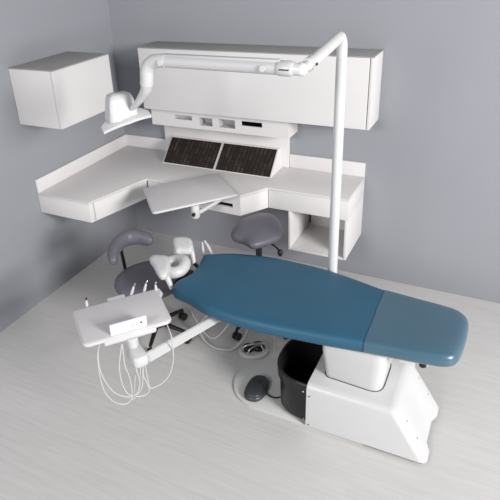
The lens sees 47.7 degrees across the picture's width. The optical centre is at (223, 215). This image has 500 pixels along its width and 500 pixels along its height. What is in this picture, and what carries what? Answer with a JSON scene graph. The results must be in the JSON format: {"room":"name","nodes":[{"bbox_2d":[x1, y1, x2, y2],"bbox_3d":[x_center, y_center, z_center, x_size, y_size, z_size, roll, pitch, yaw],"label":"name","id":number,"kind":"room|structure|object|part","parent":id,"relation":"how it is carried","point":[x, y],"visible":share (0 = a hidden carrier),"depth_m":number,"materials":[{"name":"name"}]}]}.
{"room":"dental clinic","nodes":[
{"label":"dental clinic","id":0,"kind":"room"},
{"bbox_2d":[0,0,136,331],"bbox_3d":[-2.529,0.070,1.944,0.100,3.450,7.000,10,29,25],"label":"wall","id":1,"kind":"structure","parent":0,"point":[40,252],"depth_m":4.16,"materials":[{"name":"paint"}]},
{"bbox_2d":[8,51,112,128],"bbox_3d":[-1.114,-0.896,3.978,0.379,0.388,0.587,10,29,25],"label":"upper cabinet","id":2,"kind":"object","parent":1,"relation":"attached to","point":[63,90],"visible":0.91,"depth_m":3.80,"materials":[{"name":"white laminate"}]},
{"bbox_3d":[-1.124,-1.067,3.895,0.377,0.008,0.586,10,29,25],"label":"panel","id":3,"kind":"part","parent":2,"relation":"part of","materials":[{"name":"white laminate"}]},
{"bbox_3d":[-0.954,-0.864,3.904,0.018,0.380,0.587,10,29,25],"label":"door","id":4,"kind":"part","parent":2,"relation":"part of","materials":[{"name":"white laminate"}]},
{"bbox_2d":[35,134,126,192],"bbox_3d":[-1.111,-0.444,4.581,0.017,0.102,1.122,10,29,25],"label":"backsplash","id":5,"kind":"structure","parent":1,"relation":"attached to","point":[67,170],"depth_m":4.50,"materials":[{"name":"white laminate"}]},
{"bbox_2d":[0,228,499,499],"bbox_3d":[0.716,2.165,1.190,7.000,0.050,7.000,10,29,25],"label":"floor","id":6,"kind":"structure","parent":0,"point":[191,437],"depth_m":3.20,"materials":[{"name":"grey wood"}]},
{"bbox_2d":[107,229,191,351],"bbox_3d":[-0.463,0.489,3.789,0.505,0.764,0.495,10,29,25],"label":"stool","id":7,"kind":"object","parent":6,"relation":"on","point":[139,273],"visible":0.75,"depth_m":3.71,"materials":[{"name":"grey leather"}]},
{"bbox_3d":[-0.625,0.327,3.765,0.205,0.318,0.083,19,34,38],"label":"backrest stem","id":8,"kind":"part","parent":7,"relation":"part of","materials":[{"name":"black plastic"}]},
{"bbox_3d":[-0.639,0.189,3.689,0.194,0.122,0.356,22,35,40],"label":"backrest","id":9,"kind":"part","parent":7,"relation":"part of","materials":[{"name":"grey fabric"}]},
{"bbox_3d":[-0.483,0.431,3.750,0.454,0.082,0.458,10,29,25],"label":"seat","id":10,"kind":"part","parent":7,"relation":"part of","materials":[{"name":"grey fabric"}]},
{"bbox_3d":[-0.467,0.801,3.804,0.034,0.053,0.196,1,27,8],"label":"leg","id":11,"kind":"part","parent":7,"relation":"part of","materials":[{"name":"black plastic"}]},
{"bbox_3d":[-0.338,0.765,3.862,0.196,0.053,0.034,10,29,25],"label":"leg","id":12,"kind":"part","parent":7,"relation":"part of","materials":[{"name":"black plastic"}]},
{"bbox_3d":[-0.363,0.701,3.995,0.034,0.053,0.196,21,35,39],"label":"leg","id":13,"kind":"part","parent":7,"relation":"part of","materials":[{"name":"black plastic"}]},
{"bbox_2d":[101,31,347,272],"bbox_3d":[0.053,0.017,3.262,1.192,2.026,0.723,10,29,25],"label":"light","id":14,"kind":"object","parent":6,"relation":"on","point":[121,109],"visible":0.94,"depth_m":2.85,"materials":[{"name":"white paint"}]},
{"bbox_3d":[-0.019,-0.687,2.568,0.600,0.064,0.060,10,29,25],"label":"spring arm","id":15,"kind":"part","parent":14,"relation":"part of","materials":[{"name":"grey plastic"}]},
{"bbox_3d":[-0.020,-0.712,2.555,0.600,0.016,0.030,10,29,25],"label":"arm","id":16,"kind":"part","parent":14,"relation":"part of","materials":[{"name":"grey plastic"}]},
{"bbox_3d":[0.499,-0.769,2.675,0.060,0.141,0.500,10,29,25],"label":"elbow arm","id":17,"kind":"part","parent":14,"relation":"part of","materials":[{"name":"white paint"}]},
{"bbox_2d":[239,336,275,359],"bbox_3d":[0.208,0.669,3.592,0.239,0.551,0.184,10,29,25],"label":"controller","id":18,"kind":"object","parent":6,"relation":"on","point":[256,350],"visible":0.91,"depth_m":3.69,"materials":[{"name":"grey plastic"}]},
{"bbox_2d":[231,213,287,340],"bbox_3d":[0.235,0.410,3.904,0.605,0.736,0.609,10,29,25],"label":"stool","id":19,"kind":"object","parent":6,"relation":"on","point":[257,231],"visible":0.64,"depth_m":3.72,"materials":[{"name":"grey leather"}]},
{"bbox_3d":[0.241,0.097,3.799,0.341,0.081,0.448,10,29,25],"label":"seat","id":20,"kind":"part","parent":19,"relation":"part of","materials":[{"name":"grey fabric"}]},
{"bbox_3d":[0.252,0.404,3.905,0.044,0.545,0.043,10,29,25],"label":"stem","id":21,"kind":"part","parent":19,"relation":"part of","materials":[{"name":"black plastic"}]},
{"bbox_3d":[0.376,0.246,3.716,0.038,0.051,0.038,10,29,25],"label":"lever knob","id":22,"kind":"part","parent":19,"relation":"part of","materials":[{"name":"black plastic"}]},
{"bbox_2d":[149,237,468,463],"bbox_3d":[0.414,0.688,3.305,1.835,0.751,0.717,10,29,25],"label":"dental chair","id":23,"kind":"object","parent":6,"relation":"on","point":[347,370],"visible":0.98,"depth_m":3.03,"materials":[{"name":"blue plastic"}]},
{"bbox_2d":[72,281,219,404],"bbox_3d":[-0.227,0.606,3.083,1.085,0.453,0.471,-14,28,-22],"label":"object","id":24,"kind":"object","parent":23,"relation":"attached to","point":[121,318],"visible":0.93,"depth_m":2.88,"materials":[{"name":"white plastic"}]},
{"bbox_2d":[72,290,170,347],"bbox_3d":[-0.524,0.527,2.936,0.471,0.022,0.323,-13,28,-19],"label":"tray","id":25,"kind":"object","parent":24,"relation":"on","point":[92,323],"depth_m":2.91,"materials":[{"name":"white plastic"}]},
{"bbox_3d":[-0.469,0.545,2.797,0.185,0.066,0.018,-13,28,-19],"label":"control panel","id":26,"kind":"part","parent":24,"relation":"part of","materials":[{"name":"white plastic"}]},
{"bbox_3d":[-0.457,0.629,2.832,0.064,0.062,0.063,10,29,25],"label":"pivot post","id":27,"kind":"part","parent":24,"relation":"part of","materials":[{"name":"white plastic"}]},
{"bbox_3d":[-0.352,0.434,3.103,0.045,0.032,0.110,-7,27,-8],"label":"holder arm","id":28,"kind":"part","parent":24,"relation":"part of","materials":[{"name":"white plastic"}]},
{"bbox_3d":[-0.133,0.611,3.095,0.069,0.173,0.808,17,33,35],"label":"support arm","id":29,"kind":"part","parent":24,"relation":"part of","materials":[{"name":"white plastic"}]},
{"bbox_3d":[-0.325,0.389,3.354,0.040,0.102,0.083,-24,33,-36],"label":"wing post","id":30,"kind":"part","parent":23,"relation":"part of","materials":[{"name":"white plastic"}]},
{"bbox_3d":[-0.197,0.247,3.582,0.038,0.118,0.077,-15,29,-23],"label":"wing post","id":31,"kind":"part","parent":23,"relation":"part of","materials":[{"name":"white plastic"}]},
{"bbox_2d":[244,375,279,401],"bbox_3d":[0.217,1.034,3.404,0.204,0.040,0.200,-7,27,-9],"label":"foot pedal","id":32,"kind":"object","parent":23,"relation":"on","point":[257,387],"visible":1,"depth_m":3.37,"materials":[{"name":"grey plastic"}]},
{"bbox_3d":[0.469,1.064,3.374,0.850,0.012,0.450,10,29,25],"label":"floor plate","id":33,"kind":"part","parent":23,"relation":"part of","materials":[{"name":"white plastic"}]},
{"bbox_2d":[277,339,322,419],"bbox_3d":[0.450,0.928,3.307,0.228,0.292,0.457,10,29,25],"label":"tub","id":34,"kind":"object","parent":23,"relation":"in","point":[298,362],"depth_m":3.26,"materials":[{"name":"black plastic"}]},
{"bbox_2d":[108,0,499,302],"bbox_3d":[2.192,-0.838,3.263,7.100,3.450,0.100,10,29,25],"label":"wall","id":35,"kind":"structure","parent":0,"point":[431,154],"depth_m":3.97,"materials":[{"name":"paint"}]},
{"bbox_2d":[126,134,166,150],"bbox_3d":[-0.664,-0.638,4.923,0.427,0.102,0.017,10,29,25],"label":"backsplash","id":36,"kind":"structure","parent":35,"relation":"attached to","point":[132,140],"depth_m":4.91,"materials":[{"name":"white laminate"}]},
{"bbox_2d":[35,134,365,222],"bbox_3d":[-0.163,-0.203,4.165,2.138,0.265,1.122,10,29,25],"label":"countertop","id":37,"kind":"structure","parent":35,"relation":"attached to","point":[112,177],"depth_m":4.19,"materials":[{"name":"laminate"}]},
{"bbox_3d":[-1.149,-0.053,4.109,0.477,0.140,0.018,10,29,25],"label":"panel","id":38,"kind":"part","parent":37,"relation":"part of","materials":[{"name":"white laminate"}]},
{"bbox_3d":[-0.753,-0.116,4.194,0.018,0.141,0.496,20,34,38],"label":"panel","id":39,"kind":"part","parent":37,"relation":"part of","materials":[{"name":"white laminate"}]},
{"bbox_2d":[143,173,237,218],"bbox_3d":[-0.243,-0.117,4.006,0.642,0.113,0.468,-13,28,-19],"label":"tray","id":40,"kind":"object","parent":37,"relation":"attached to","point":[192,192],"visible":1,"depth_m":3.95,"materials":[{"name":"white plastic"}]},
{"bbox_3d":[-0.102,-0.058,3.941,0.031,0.036,0.273,18,33,36],"label":"support arm","id":41,"kind":"part","parent":40,"relation":"part of","materials":[{"name":"white paint"}]},
{"bbox_3d":[-0.221,-0.134,4.171,0.798,0.141,0.018,12,30,27],"label":"drawer","id":42,"kind":"part","parent":37,"relation":"part of","materials":[{"name":"white laminate"}]},
{"bbox_2d":[163,125,289,177],"bbox_3d":[-0.043,-0.544,4.451,1.108,0.290,0.280,10,29,25],"label":"console","id":43,"kind":"object","parent":37,"relation":"on","point":[252,155],"visible":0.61,"depth_m":4.43,"materials":[{"name":"white plastic"}]},
{"bbox_3d":[0.220,-0.093,4.040,0.237,0.141,0.018,-17,29,-26],"label":"corner panel","id":44,"kind":"part","parent":37,"relation":"part of","materials":[{"name":"white laminate"}]},
{"bbox_3d":[0.592,-0.077,3.967,0.584,0.140,0.018,10,29,25],"label":"panel","id":45,"kind":"part","parent":37,"relation":"part of","materials":[{"name":"white laminate"}]},
{"bbox_2d":[288,196,363,259],"bbox_3d":[0.766,0.054,4.203,0.430,0.317,0.438,10,29,25],"label":"shelf box","id":46,"kind":"object","parent":37,"relation":"attached to","point":[305,236],"visible":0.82,"depth_m":4.21,"materials":[{"name":"white laminate"}]},
{"bbox_3d":[0.582,0.020,4.290,0.017,0.317,0.438,10,29,25],"label":"panel","id":47,"kind":"part","parent":46,"relation":"part of","materials":[{"name":"white laminate"}]},
{"bbox_3d":[0.773,0.188,4.269,0.394,0.017,0.437,10,29,25],"label":"panel","id":48,"kind":"part","parent":46,"relation":"part of","materials":[{"name":"white laminate"}]},
{"bbox_3d":[0.854,-0.035,4.355,0.394,0.297,0.010,10,29,25],"label":"panel","id":49,"kind":"part","parent":46,"relation":"part of","materials":[{"name":"white laminate"}]},
{"bbox_3d":[0.950,0.087,4.115,0.018,0.317,0.438,10,29,25],"label":"panel","id":50,"kind":"part","parent":46,"relation":"part of","materials":[{"name":"white laminate"}]},
{"bbox_3d":[0.943,-0.122,4.021,0.018,0.140,0.420,10,29,25],"label":"panel","id":51,"kind":"part","parent":37,"relation":"part of","materials":[{"name":"white laminate"}]},
{"bbox_2d":[138,41,382,129],"bbox_3d":[0.215,-0.970,4.092,1.780,0.473,0.262,10,29,25],"label":"upper cabinet","id":52,"kind":"object","parent":35,"relation":"attached to","point":[309,98],"visible":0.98,"depth_m":3.93,"materials":[{"name":"white laminate"}]},
{"bbox_2d":[151,109,297,138],"bbox_3d":[-0.009,-0.752,4.376,1.172,0.144,0.195,10,29,25],"label":"dispenser","id":53,"kind":"object","parent":52,"relation":"attached to","point":[276,129],"visible":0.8,"depth_m":4.29,"materials":[{"name":"white plastic"}]},
{"bbox_2d":[175,115,191,119],"bbox_3d":[-0.299,-0.779,4.444,0.168,0.043,0.039,10,29,25],"label":"slot","id":54,"kind":"object","parent":53,"relation":"on","point":[177,117],"depth_m":4.46,"materials":[{"name":"grey plastic"}]},
{"bbox_2d":[199,117,212,125],"bbox_3d":[-0.111,-0.740,4.382,0.126,0.071,0.079,10,29,25],"label":"slot","id":55,"kind":"object","parent":53,"relation":"on","point":[203,121],"depth_m":4.40,"materials":[{"name":"grey plastic"}]},
{"bbox_2d":[219,119,234,127],"bbox_3d":[0.050,-0.713,4.305,0.149,0.073,0.079,10,29,25],"label":"slot","id":56,"kind":"object","parent":53,"relation":"on","point":[223,123],"depth_m":4.33,"materials":[{"name":"grey plastic"}]},
{"bbox_2d":[242,121,261,126],"bbox_3d":[0.233,-0.694,4.210,0.177,0.044,0.079,10,29,25],"label":"slot","id":57,"kind":"object","parent":53,"relation":"on","point":[244,123],"depth_m":4.21,"materials":[{"name":"black plastic"}]},
{"bbox_3d":[0.204,-1.178,3.990,1.778,0.008,0.260,10,29,25],"label":"panel","id":58,"kind":"part","parent":52,"relation":"part of","materials":[{"name":"white laminate"}]},
{"bbox_3d":[0.946,-0.774,3.626,0.019,0.466,0.023,10,29,25],"label":"panel","id":59,"kind":"part","parent":52,"relation":"part of","materials":[{"name":"white laminate"}]},
{"bbox_2d":[290,154,365,176],"bbox_3d":[0.775,-0.379,4.236,0.582,0.106,0.017,10,29,25],"label":"backsplash","id":60,"kind":"structure","parent":35,"relation":"attached to","point":[353,168],"depth_m":4.24,"materials":[{"name":"white laminate"}]}
]}

